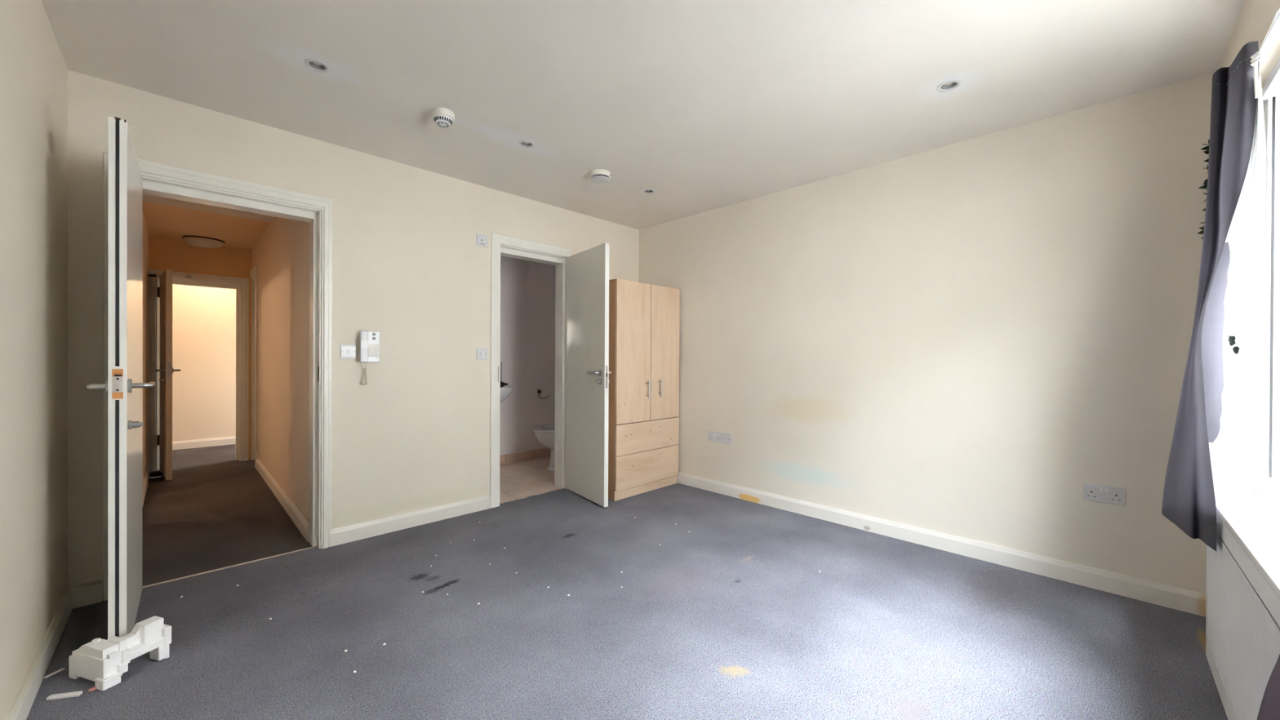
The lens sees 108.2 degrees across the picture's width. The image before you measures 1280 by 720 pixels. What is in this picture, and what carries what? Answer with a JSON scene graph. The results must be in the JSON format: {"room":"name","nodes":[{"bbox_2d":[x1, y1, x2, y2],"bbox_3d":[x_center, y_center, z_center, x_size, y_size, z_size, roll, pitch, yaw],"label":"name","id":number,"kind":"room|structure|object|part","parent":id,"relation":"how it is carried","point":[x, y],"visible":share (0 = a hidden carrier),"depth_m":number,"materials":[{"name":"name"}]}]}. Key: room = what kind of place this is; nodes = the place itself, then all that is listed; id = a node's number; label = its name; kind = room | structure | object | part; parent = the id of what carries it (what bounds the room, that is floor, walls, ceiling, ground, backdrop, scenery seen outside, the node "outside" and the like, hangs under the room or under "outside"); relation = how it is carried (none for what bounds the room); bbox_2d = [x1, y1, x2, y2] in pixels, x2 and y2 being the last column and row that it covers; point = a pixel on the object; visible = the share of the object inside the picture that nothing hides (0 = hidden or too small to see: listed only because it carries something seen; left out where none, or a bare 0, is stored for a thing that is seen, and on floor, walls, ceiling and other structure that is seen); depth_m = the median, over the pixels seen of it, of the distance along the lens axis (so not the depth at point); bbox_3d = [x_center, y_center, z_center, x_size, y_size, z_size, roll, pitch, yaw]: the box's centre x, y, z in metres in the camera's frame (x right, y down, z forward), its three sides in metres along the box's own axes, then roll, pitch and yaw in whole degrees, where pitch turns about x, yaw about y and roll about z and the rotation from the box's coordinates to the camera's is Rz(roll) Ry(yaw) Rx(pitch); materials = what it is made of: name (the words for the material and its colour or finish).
{"room":"empty bedroom","nodes":[
{"label":"empty bedroom","id":0,"kind":"room"},
{"bbox_2d":[0,0,67,719],"bbox_3d":[-1.269,-0.079,0.697,0.120,2.400,4.060,0,0,-45],"label":"wall","id":1,"kind":"structure","parent":0,"point":[33,70],"depth_m":1.53,"materials":[{"name":"beige paint"}]},
{"bbox_2d":[4,586,72,719],"bbox_3d":[-1.277,1.072,0.798,0.015,0.098,3.601,0,0,-45],"label":"baseboard","id":2,"kind":"structure","parent":1,"relation":"attached to","point":[20,707],"depth_m":1.60,"materials":[{"name":"paint"}]},
{"bbox_2d":[142,212,149,484],"bbox_3d":[-3.749,-0.050,3.407,0.100,2.300,3.280,0,0,-45],"label":"wall","id":3,"kind":"structure","parent":0,"point":[145,234],"depth_m":4.08,"materials":[{"name":"paint"}]},
{"bbox_2d":[142,461,151,507],"bbox_3d":[-3.679,1.051,3.416,0.015,0.098,3.180,0,0,-45],"label":"baseboard","id":4,"kind":"structure","parent":3,"relation":"attached to","point":[144,486],"depth_m":3.89,"materials":[{"name":"paint"}]},
{"bbox_2d":[147,268,181,479],"bbox_3d":[-4.513,0.121,4.380,0.635,1.927,0.174,0,0,34],"label":"door","id":5,"kind":"structure","parent":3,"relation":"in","point":[166,370],"depth_m":4.21,"materials":[{"name":"wood"}]},
{"bbox_3d":[-4.367,0.132,4.217,0.136,0.128,0.061,0,0,40],"label":"lever handle","id":6,"kind":"part","parent":5,"relation":"part of","materials":[{"name":"metal"}]},
{"bbox_3d":[-4.259,0.089,4.194,0.003,0.140,0.022,0,0,40],"label":"lock plate","id":7,"kind":"part","parent":5,"relation":"part of","materials":[{"name":"metal"}]},
{"bbox_3d":[-4.299,0.094,4.298,0.062,0.052,0.141,0,0,-45],"label":"lever handle","id":8,"kind":"part","parent":5,"relation":"part of","materials":[{"name":"metal"}]},
{"bbox_2d":[148,235,252,461],"bbox_3d":[-4.562,-0.059,4.842,0.775,2.300,0.100,0,0,-45],"label":"wall","id":9,"kind":"structure","parent":0,"point":[177,255],"depth_m":4.78,"materials":[{"name":"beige paint"}]},
{"bbox_2d":[149,269,248,471],"bbox_3d":[-4.560,0.102,4.821,0.746,1.978,0.134,0,0,-45],"label":"trim","id":10,"kind":"structure","parent":9,"relation":"attached to","point":[241,285],"depth_m":4.93,"materials":[{"name":"white paint"}]},
{"bbox_3d":[-4.775,0.102,4.548,0.055,1.978,0.018,0,0,-45],"label":"architrave","id":11,"kind":"part","parent":10,"relation":"part of","materials":[{"name":"white paint"}]},
{"bbox_3d":[-4.526,-0.852,4.788,0.746,0.070,0.018,0,0,-45],"label":"architrave","id":12,"kind":"part","parent":10,"relation":"part of","materials":[{"name":"white paint"}]},
{"bbox_3d":[-4.291,0.102,5.030,0.070,1.978,0.018,0,0,-45],"label":"architrave","id":13,"kind":"part","parent":10,"relation":"part of","materials":[{"name":"white paint"}]},
{"bbox_2d":[172,284,235,441],"bbox_3d":[-5.308,-0.117,5.962,3.300,2.400,0.100,0,0,-45],"label":"wall","id":14,"kind":"structure","parent":0,"point":[204,318],"depth_m":5.77,"materials":[{"name":"yellow paint"}]},
{"bbox_2d":[172,435,235,449],"bbox_3d":[-5.308,1.034,5.890,3.200,0.098,0.015,0,0,-45],"label":"baseboard","id":15,"kind":"structure","parent":14,"relation":"attached to","point":[180,445],"depth_m":5.76,"materials":[{"name":"paint"}]},
{"bbox_2d":[142,193,275,249],"bbox_3d":[-3.450,-1.260,3.695,1.022,0.120,3.280,0,0,-45],"label":"ceiling","id":16,"kind":"structure","parent":0,"point":[164,221],"depth_m":4.04,"materials":[{"name":"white paint"}]},
{"bbox_2d":[182,235,225,248],"bbox_3d":[-4.368,-1.170,4.645,0.316,0.076,0.316,0,0,-45],"label":"ceiling lamp","id":17,"kind":"object","parent":16,"relation":"attached to","point":[196,241],"visible":1,"depth_m":4.56,"materials":[{"name":"glass"}]},
{"bbox_2d":[252,217,310,524],"bbox_3d":[-3.130,-0.050,4.024,0.100,2.300,3.280,0,0,-45],"label":"wall","id":18,"kind":"structure","parent":0,"point":[281,255],"depth_m":3.45,"materials":[{"name":"paint"}]},
{"bbox_2d":[249,264,257,467],"bbox_3d":[-4.036,0.060,4.921,0.118,2.065,0.532,0,0,-45],"label":"trim","id":19,"kind":"structure","parent":18,"relation":"attached to","point":[254,271],"depth_m":4.72,"materials":[{"name":"white paint"}]},
{"bbox_3d":[-4.083,-0.935,4.899,0.019,0.075,0.460,0,0,-45],"label":"architrave","id":20,"kind":"part","parent":19,"relation":"part of","materials":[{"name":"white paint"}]},
{"bbox_3d":[-3.905,0.062,4.719,0.019,2.065,0.060,0,0,-45],"label":"architrave","id":21,"kind":"part","parent":19,"relation":"part of","materials":[{"name":"white paint"}]},
{"bbox_2d":[255,457,309,542],"bbox_3d":[-2.953,1.053,3.765,0.015,0.098,2.650,0,0,-45],"label":"baseboard","id":22,"kind":"structure","parent":18,"relation":"attached to","point":[294,513],"depth_m":3.40,"materials":[{"name":"paint"}]},
{"bbox_2d":[67,70,639,600],"bbox_3d":[-1.302,-0.089,3.418,3.676,2.400,0.159,0,0,-45],"label":"wall","id":23,"kind":"structure","parent":0,"point":[409,267],"depth_m":2.90,"materials":[{"name":"beige paint"}]},
{"bbox_2d":[69,579,102,608],"bbox_3d":[-2.512,1.061,2.099,0.101,0.098,0.015,0,0,-45],"label":"baseboard","id":24,"kind":"structure","parent":23,"relation":"attached to","point":[90,593],"depth_m":2.10,"materials":[{"name":"paint"}]},
{"bbox_2d":[86,116,155,638],"bbox_3d":[-2.147,0.112,1.942,0.170,1.982,0.738,0,0,-45],"label":"door","id":25,"kind":"structure","parent":23,"relation":"in","point":[124,384],"depth_m":1.69,"materials":[{"name":"beige paint"}]},
{"bbox_3d":[-2.001,0.096,1.716,0.058,0.052,0.142,0,0,-45],"label":"lever handle","id":26,"kind":"part","parent":25,"relation":"part of","materials":[{"name":"metal"}]},
{"bbox_3d":[-1.895,0.089,1.683,0.025,0.058,0.005,0,0,-45],"label":"latch plate","id":27,"kind":"part","parent":25,"relation":"part of","materials":[{"name":"metal"}]},
{"bbox_3d":[-1.923,0.096,1.790,0.068,0.052,0.140,0,0,-45],"label":"lever handle","id":28,"kind":"part","parent":25,"relation":"part of","materials":[{"name":"metal"}]},
{"bbox_2d":[102,151,332,600],"bbox_3d":[-2.208,0.076,2.503,0.893,2.068,0.177,0,0,-45],"label":"trim","id":29,"kind":"structure","parent":23,"relation":"attached to","point":[159,180],"depth_m":2.73,"materials":[{"name":"white paint"}]},
{"bbox_3d":[-2.438,0.076,2.162,0.085,2.068,0.018,0,0,-45],"label":"architrave","id":30,"kind":"part","parent":29,"relation":"part of","materials":[{"name":"white paint"}]},
{"bbox_3d":[-2.148,-0.920,2.443,0.893,0.075,0.018,0,0,-45],"label":"architrave","id":31,"kind":"part","parent":29,"relation":"part of","materials":[{"name":"white paint"}]},
{"bbox_3d":[-1.902,0.081,2.742,0.002,0.090,0.022,0,0,-45],"label":"strike plate","id":32,"kind":"part","parent":29,"relation":"part of","materials":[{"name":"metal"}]},
{"bbox_3d":[-1.855,0.077,2.744,0.052,2.068,0.018,0,0,-45],"label":"architrave","id":33,"kind":"part","parent":29,"relation":"part of","materials":[{"name":"white paint"}]},
{"bbox_2d":[142,546,317,587],"bbox_3d":[-2.185,1.109,2.502,0.740,0.004,0.014,0,0,-45],"label":"trim","id":34,"kind":"structure","parent":23,"relation":"attached to","point":[313,546],"depth_m":2.47,"materials":[{"name":"metal"}]},
{"bbox_2d":[339,344,355,358],"bbox_3d":[-1.777,-0.051,2.823,0.084,0.086,0.014,0,0,-45],"label":"light switch","id":35,"kind":"object","parent":23,"relation":"attached to","point":[346,351],"visible":1,"depth_m":2.82,"materials":[{"name":"grey plastic"}]},
{"bbox_3d":[-1.776,-0.051,2.824,0.078,0.062,0.007,0,0,-45],"label":"plate","id":36,"kind":"part","parent":35,"relation":"part of","materials":[{"name":"white plastic"}]},
{"bbox_2d":[360,330,379,385],"bbox_3d":[-1.684,-0.012,2.888,0.113,0.336,0.054,0,0,-45],"label":"intercom","id":37,"kind":"object","parent":23,"relation":"attached to","point":[369,340],"visible":1,"depth_m":2.88,"materials":[{"name":"white plastic"}]},
{"bbox_3d":[-1.713,0.084,2.878,0.036,0.143,0.012,0,0,-45],"label":"coiled cord","id":38,"kind":"part","parent":37,"relation":"part of","materials":[{"name":"beige plastic"}]},
{"bbox_2d":[329,494,490,546],"bbox_3d":[-1.488,1.063,3.120,1.020,0.098,0.015,0,0,-45],"label":"baseboard","id":39,"kind":"structure","parent":23,"relation":"attached to","point":[347,534],"depth_m":3.06,"materials":[{"name":"paint"}]},
{"bbox_2d":[475,347,487,359],"bbox_3d":[-1.166,-0.046,3.428,0.086,0.086,0.020,0,0,-45],"label":"light switch","id":40,"kind":"object","parent":23,"relation":"attached to","point":[481,353],"visible":1,"depth_m":3.42,"materials":[{"name":"grey plastic"}]},
{"bbox_2d":[476,233,487,247],"bbox_3d":[-1.167,-0.882,3.426,0.086,0.086,0.011,0,0,-45],"label":"wall socket","id":41,"kind":"object","parent":23,"relation":"attached to","point":[482,240],"visible":1,"depth_m":3.42,"materials":[{"name":"grey plastic"}]},
{"bbox_2d":[489,232,572,507],"bbox_3d":[-0.914,0.078,3.796,0.740,2.068,0.175,0,0,-45],"label":"trim","id":42,"kind":"structure","parent":23,"relation":"attached to","point":[501,245],"depth_m":3.76,"materials":[{"name":"white paint"}]},
{"bbox_3d":[-1.094,0.078,3.505,0.074,2.068,0.015,0,0,-45],"label":"architrave","id":43,"kind":"part","parent":42,"relation":"part of","materials":[{"name":"white paint"}]},
{"bbox_3d":[-0.853,-0.918,3.736,0.740,0.075,0.015,0,0,-45],"label":"architrave","id":44,"kind":"part","parent":42,"relation":"part of","materials":[{"name":"white paint"}]},
{"bbox_2d":[499,487,564,503],"bbox_3d":[-0.885,1.112,3.804,0.630,0.008,0.041,0,0,-45],"label":"trim","id":45,"kind":"structure","parent":23,"relation":"attached to","point":[560,488],"depth_m":3.79,"materials":[{"name":"metal"}]},
{"bbox_2d":[566,243,611,506],"bbox_3d":[-0.448,0.113,3.718,0.168,1.980,0.628,0,0,-42],"label":"door","id":46,"kind":"structure","parent":23,"relation":"in","point":[588,372],"depth_m":3.67,"materials":[{"name":"beige paint"}]},
{"bbox_3d":[-0.349,0.096,3.527,0.062,0.052,0.146,0,0,-45],"label":"lever handle","id":47,"kind":"part","parent":46,"relation":"part of","materials":[{"name":"metal"}]},
{"bbox_3d":[-0.251,0.126,3.479,0.018,0.170,0.004,0,0,-36],"label":"lock plate","id":48,"kind":"part","parent":46,"relation":"part of","materials":[{"name":"metal"}]},
{"bbox_2d":[500,255,555,454],"bbox_3d":[-1.644,-0.095,4.785,2.229,2.400,0.100,0,0,-45],"label":"wall","id":49,"kind":"structure","parent":0,"point":[527,287],"depth_m":5.11,"materials":[{"name":"white paint"}]},
{"bbox_2d":[500,361,502,381],"bbox_3d":[-1.673,0.131,4.682,0.606,0.224,0.008,0,0,-45],"label":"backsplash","id":50,"kind":"structure","parent":49,"relation":"attached to","point":[500,362],"depth_m":4.89,"materials":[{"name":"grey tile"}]},
{"bbox_2d":[500,386,512,402],"bbox_3d":[-1.518,0.302,4.539,0.524,0.328,0.432,0,0,-45],"label":"basin","id":51,"kind":"object","parent":49,"relation":"attached to","point":[505,391],"visible":0.12,"depth_m":4.51,"materials":[{"name":"white ceramic"}]},
{"bbox_2d":[500,381,508,387],"bbox_3d":[-1.358,0.227,4.479,0.184,0.074,0.084,0,0,-45],"label":"crumpled cloth","id":52,"kind":"object","parent":51,"relation":"on","point":[502,384],"visible":0.36,"depth_m":4.47,"materials":[{"name":"black fabric"}]},
{"bbox_2d":[499,448,551,465],"bbox_3d":[-1.512,1.054,4.850,1.745,0.102,0.011,0,0,-45],"label":"baseboard","id":53,"kind":"structure","parent":49,"relation":"attached to","point":[544,452],"depth_m":5.09,"materials":[{"name":"tile"}]},
{"bbox_2d":[537,389,548,398],"bbox_3d":[-1.098,0.383,5.224,0.134,0.102,0.054,0,0,-45],"label":"toilet roll holder","id":54,"kind":"object","parent":49,"relation":"attached to","point":[539,391],"visible":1,"depth_m":5.21,"materials":[{"name":"metal"}]},
{"bbox_2d":[26,444,1227,719],"bbox_3d":[-1.949,1.168,3.461,4.529,0.121,8.360,0,0,-45],"label":"floor","id":55,"kind":"structure","parent":0,"point":[733,616],"depth_m":1.97,"materials":[{"name":"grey carpet"}]},
{"bbox_2d":[43,667,65,678],"bbox_3d":[-2.078,1.111,1.645,0.010,0.005,0.050,0,0,11],"label":"strip","id":56,"kind":"object","parent":55,"relation":"on","point":[62,668],"visible":1,"depth_m":1.64,"materials":[{"name":"white plastic"}]},
{"bbox_2d":[46,690,82,700],"bbox_3d":[-1.903,1.110,1.533,0.085,0.010,0.018,0,0,-13],"label":"strip","id":57,"kind":"object","parent":55,"relation":"on","point":[74,694],"visible":1,"depth_m":1.53,"materials":[{"name":"white plastic"}]},
{"bbox_2d":[88,686,97,691],"bbox_3d":[-1.847,1.111,1.568,0.026,0.009,0.018,0,0,-45],"label":"scrap","id":58,"kind":"object","parent":55,"relation":"on","point":[94,688],"visible":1,"depth_m":1.56,"materials":[{"name":"pink"}]},
{"bbox_2d":[68,615,171,690],"bbox_3d":[-1.877,1.040,1.679,0.202,0.151,0.190,0,0,16],"label":"block","id":59,"kind":"object","parent":55,"relation":"on","point":[104,662],"visible":1,"depth_m":1.62,"materials":[{"name":"white plastic"}]},
{"bbox_2d":[148,471,162,482],"bbox_3d":[-4.456,1.071,4.259,0.095,0.045,0.289,0,0,-45],"label":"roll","id":60,"kind":"object","parent":55,"relation":"on","point":[153,477],"visible":0.77,"depth_m":4.19,"materials":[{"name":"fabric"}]},
{"bbox_2d":[532,424,555,471],"bbox_3d":[-0.760,0.719,4.798,0.755,0.780,0.394,0,0,-45],"label":"toilet","id":61,"kind":"object","parent":55,"relation":"on","point":[544,434],"visible":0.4,"depth_m":4.55,"materials":[{"name":"white ceramic"}]},
{"bbox_3d":[-0.845,0.694,4.713,0.516,0.022,0.394,0,0,-45],"label":"seat","id":62,"kind":"part","parent":61,"relation":"part of","materials":[{"name":"white plastic"}]},
{"bbox_2d":[608,279,679,501],"bbox_3d":[-0.087,0.236,4.094,0.764,1.757,0.568,0,0,-45],"label":"wardrobe","id":63,"kind":"object","parent":55,"relation":"on","point":[643,406],"visible":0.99,"depth_m":3.86,"materials":[{"name":"brown wood"}]},
{"bbox_3d":[-0.372,0.236,3.852,0.018,1.757,0.508,0,0,-45],"label":"panel","id":64,"kind":"part","parent":63,"relation":"part of","materials":[{"name":"brown wood"}]},
{"bbox_3d":[-0.052,-0.065,3.794,0.386,1.150,0.018,0,0,-45],"label":"door","id":65,"kind":"part","parent":63,"relation":"part of","materials":[{"name":"brown wood"}]},
{"bbox_3d":[-0.109,1.040,4.115,0.728,0.018,0.496,0,0,-45],"label":"panel","id":66,"kind":"part","parent":63,"relation":"part of","materials":[{"name":"brown wood"}]},
{"bbox_3d":[0.076,0.902,3.930,0.762,0.269,0.018,0,0,-45],"label":"drawer","id":67,"kind":"part","parent":63,"relation":"part of","materials":[{"name":"brown wood"}]},
{"bbox_3d":[0.077,0.639,3.929,0.762,0.246,0.018,0,0,-45],"label":"drawer","id":68,"kind":"part","parent":63,"relation":"part of","materials":[{"name":"brown wood"}]},
{"bbox_3d":[0.069,0.246,3.876,0.012,0.156,0.040,0,0,-45],"label":"bar handle","id":69,"kind":"part","parent":63,"relation":"part of","materials":[{"name":"metal"}]},
{"bbox_3d":[0.177,0.236,3.984,0.012,0.156,0.040,0,0,-45],"label":"bar handle","id":70,"kind":"part","parent":63,"relation":"part of","materials":[{"name":"metal"}]},
{"bbox_3d":[0.220,-0.065,4.065,0.368,1.150,0.018,0,0,-45],"label":"door","id":71,"kind":"part","parent":63,"relation":"part of","materials":[{"name":"brown wood"}]},
{"bbox_2d":[41,0,1244,230],"bbox_3d":[0.003,-1.352,2.040,3.576,0.150,3.621,0,0,-45],"label":"ceiling","id":72,"kind":"structure","parent":0,"point":[705,105],"depth_m":2.06,"materials":[{"name":"white paint"}]},
{"bbox_2d":[304,58,330,72],"bbox_3d":[-1.405,-1.292,2.020,0.093,0.028,0.093,0,0,-45],"label":"recessed light","id":73,"kind":"object","parent":72,"relation":"in","point":[315,64],"visible":0.96,"depth_m":2.02,"materials":[{"name":"grey plastic"}]},
{"bbox_3d":[-1.405,-1.296,2.020,0.041,0.012,0.041,0,0,-45],"label":"bulb","id":74,"kind":"part","parent":73,"relation":"part of","materials":[{"name":"clear glass"}]},
{"bbox_2d":[431,106,454,127],"bbox_3d":[-1.023,-1.252,2.408,0.112,0.062,0.112,0,0,-45],"label":"smoke detector","id":75,"kind":"object","parent":72,"relation":"attached to","point":[442,117],"visible":1,"depth_m":2.38,"materials":[{"name":"white plastic"}]},
{"bbox_2d":[518,140,534,147],"bbox_3d":[-0.672,-1.291,2.751,0.093,0.028,0.093,0,0,-45],"label":"recessed light","id":76,"kind":"object","parent":72,"relation":"in","point":[526,144],"visible":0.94,"depth_m":2.76,"materials":[{"name":"grey plastic"}]},
{"bbox_2d":[590,168,611,184],"bbox_3d":[-0.272,-1.255,3.185,0.143,0.056,0.143,0,0,-45],"label":"smoke detector","id":77,"kind":"object","parent":72,"relation":"attached to","point":[600,176],"visible":1,"depth_m":3.14,"materials":[{"name":"white plastic"}]},
{"bbox_2d":[590,173,610,179],"bbox_3d":[-0.272,-1.245,3.185,0.138,0.010,0.138,0,0,-45],"label":"vent","id":78,"kind":"object","parent":77,"relation":"attached to","point":[593,176],"depth_m":3.14,"materials":[{"name":"white plastic"}]},
{"bbox_3d":[-0.272,-1.234,3.185,0.135,0.014,0.135,0,0,-45],"label":"plate","id":79,"kind":"part","parent":77,"relation":"part of","materials":[{"name":"grey plastic"}]},
{"bbox_2d":[643,188,655,193],"bbox_3d":[0.070,-1.291,3.515,0.093,0.028,0.093,0,0,-45],"label":"recessed light","id":80,"kind":"object","parent":72,"relation":"in","point":[646,190],"visible":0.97,"depth_m":3.53,"materials":[{"name":"grey plastic"}]},
{"bbox_2d":[937,79,960,91],"bbox_3d":[1.429,-1.279,2.144,0.093,0.028,0.093,0,0,-45],"label":"recessed light","id":81,"kind":"object","parent":72,"relation":"in","point":[948,85],"visible":0.97,"depth_m":2.15,"materials":[{"name":"grey plastic"}]},
{"bbox_2d":[639,72,1213,593],"bbox_3d":[1.404,-0.075,3.250,0.120,2.400,3.901,0,0,-45],"label":"wall","id":82,"kind":"structure","parent":0,"point":[959,339],"depth_m":2.64,"materials":[{"name":"paint"}]},
{"bbox_2d":[707,431,722,443],"bbox_3d":[0.633,0.652,3.929,0.012,0.087,0.146,0,0,-45],"label":"double socket","id":83,"kind":"object","parent":82,"relation":"attached to","point":[716,437],"visible":1,"depth_m":3.92,"materials":[{"name":"grey plastic"}]},
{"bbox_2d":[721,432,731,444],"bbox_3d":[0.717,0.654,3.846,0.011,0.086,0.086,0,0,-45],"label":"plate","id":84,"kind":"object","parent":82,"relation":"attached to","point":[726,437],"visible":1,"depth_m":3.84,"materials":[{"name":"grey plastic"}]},
{"bbox_2d":[677,471,1206,617],"bbox_3d":[1.245,1.075,3.313,0.015,0.098,3.601,0,0,-45],"label":"baseboard","id":85,"kind":"structure","parent":82,"relation":"attached to","point":[1151,592],"depth_m":2.60,"materials":[{"name":"paint"}]},
{"bbox_2d":[1083,482,1124,506],"bbox_3d":[2.279,0.659,2.278,0.012,0.086,0.145,0,0,-45],"label":"double socket","id":86,"kind":"object","parent":82,"relation":"attached to","point":[1092,492],"visible":1,"depth_m":2.27,"materials":[{"name":"grey plastic"}]},
{"bbox_2d":[1217,0,1279,506],"bbox_3d":[1.353,-0.066,0.684,3.576,2.400,0.260,0,0,-45],"label":"wall","id":87,"kind":"structure","parent":0,"point":[1253,24],"depth_m":1.54,"materials":[{"name":"beige paint"}]},
{"bbox_2d":[1205,513,1279,719],"bbox_3d":[1.525,0.817,1.104,1.522,0.632,0.075,0,0,-45],"label":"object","id":88,"kind":"structure","parent":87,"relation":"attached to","point":[1242,611],"depth_m":1.27,"materials":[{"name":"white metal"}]},
{"bbox_2d":[1215,57,1279,599],"bbox_3d":[1.727,-0.243,1.207,1.610,1.486,0.214,0,0,-45],"label":"window","id":89,"kind":"structure","parent":87,"relation":"in","point":[1256,531],"depth_m":1.62,"materials":[{"name":"white plastic"}]},
{"bbox_3d":[1.700,0.487,1.233,1.610,0.026,0.149,0,0,-45],"label":"sill","id":90,"kind":"part","parent":89,"relation":"part of","materials":[{"name":"white paint"}]},
{"bbox_3d":[1.750,0.437,1.147,1.420,0.050,0.088,0,0,-45],"label":"rail","id":91,"kind":"part","parent":89,"relation":"part of","materials":[{"name":"white plastic"}]},
{"bbox_3d":[1.757,-0.949,1.142,1.420,0.050,0.088,0,0,-45],"label":"rail","id":92,"kind":"part","parent":89,"relation":"part of","materials":[{"name":"white plastic"}]},
{"bbox_2d":[1249,8,1279,97],"bbox_3d":[1.446,-0.896,0.973,1.460,0.199,0.038,0,0,-45],"label":"rail","id":93,"kind":"object","parent":87,"relation":"attached to","point":[1255,57],"visible":0.91,"depth_m":1.40,"materials":[{"name":"white plastic"}]},
{"bbox_2d":[1161,40,1266,551],"bbox_3d":[2.024,-0.185,1.666,0.683,1.609,0.177,0,0,-45],"label":"curtain","id":94,"kind":"object","parent":93,"relation":"hanging from","point":[1214,456],"visible":1,"depth_m":1.44,"materials":[{"name":"grey fabric"}]},
{"bbox_2d":[1197,139,1209,257],"bbox_3d":[2.454,-0.627,2.015,0.052,0.657,0.048,0,0,-24],"label":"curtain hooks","id":95,"kind":"object","parent":94,"relation":"attached to","point":[1206,148],"visible":0.2,"depth_m":2.02,"materials":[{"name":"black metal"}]},
{"bbox_3d":[1.878,-0.866,1.411,0.023,0.140,0.043,0,0,9],"label":"knotted cord","id":96,"kind":"part","parent":93,"relation":"part of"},
{"bbox_2d":[1257,654,1279,719],"bbox_3d":[0.868,-0.113,0.525,0.840,1.730,0.127,0,0,-45],"label":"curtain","id":97,"kind":"object","parent":93,"relation":"hanging from","point":[1269,709],"visible":1,"depth_m":0.72,"materials":[{"name":"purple fabric"}]}
]}

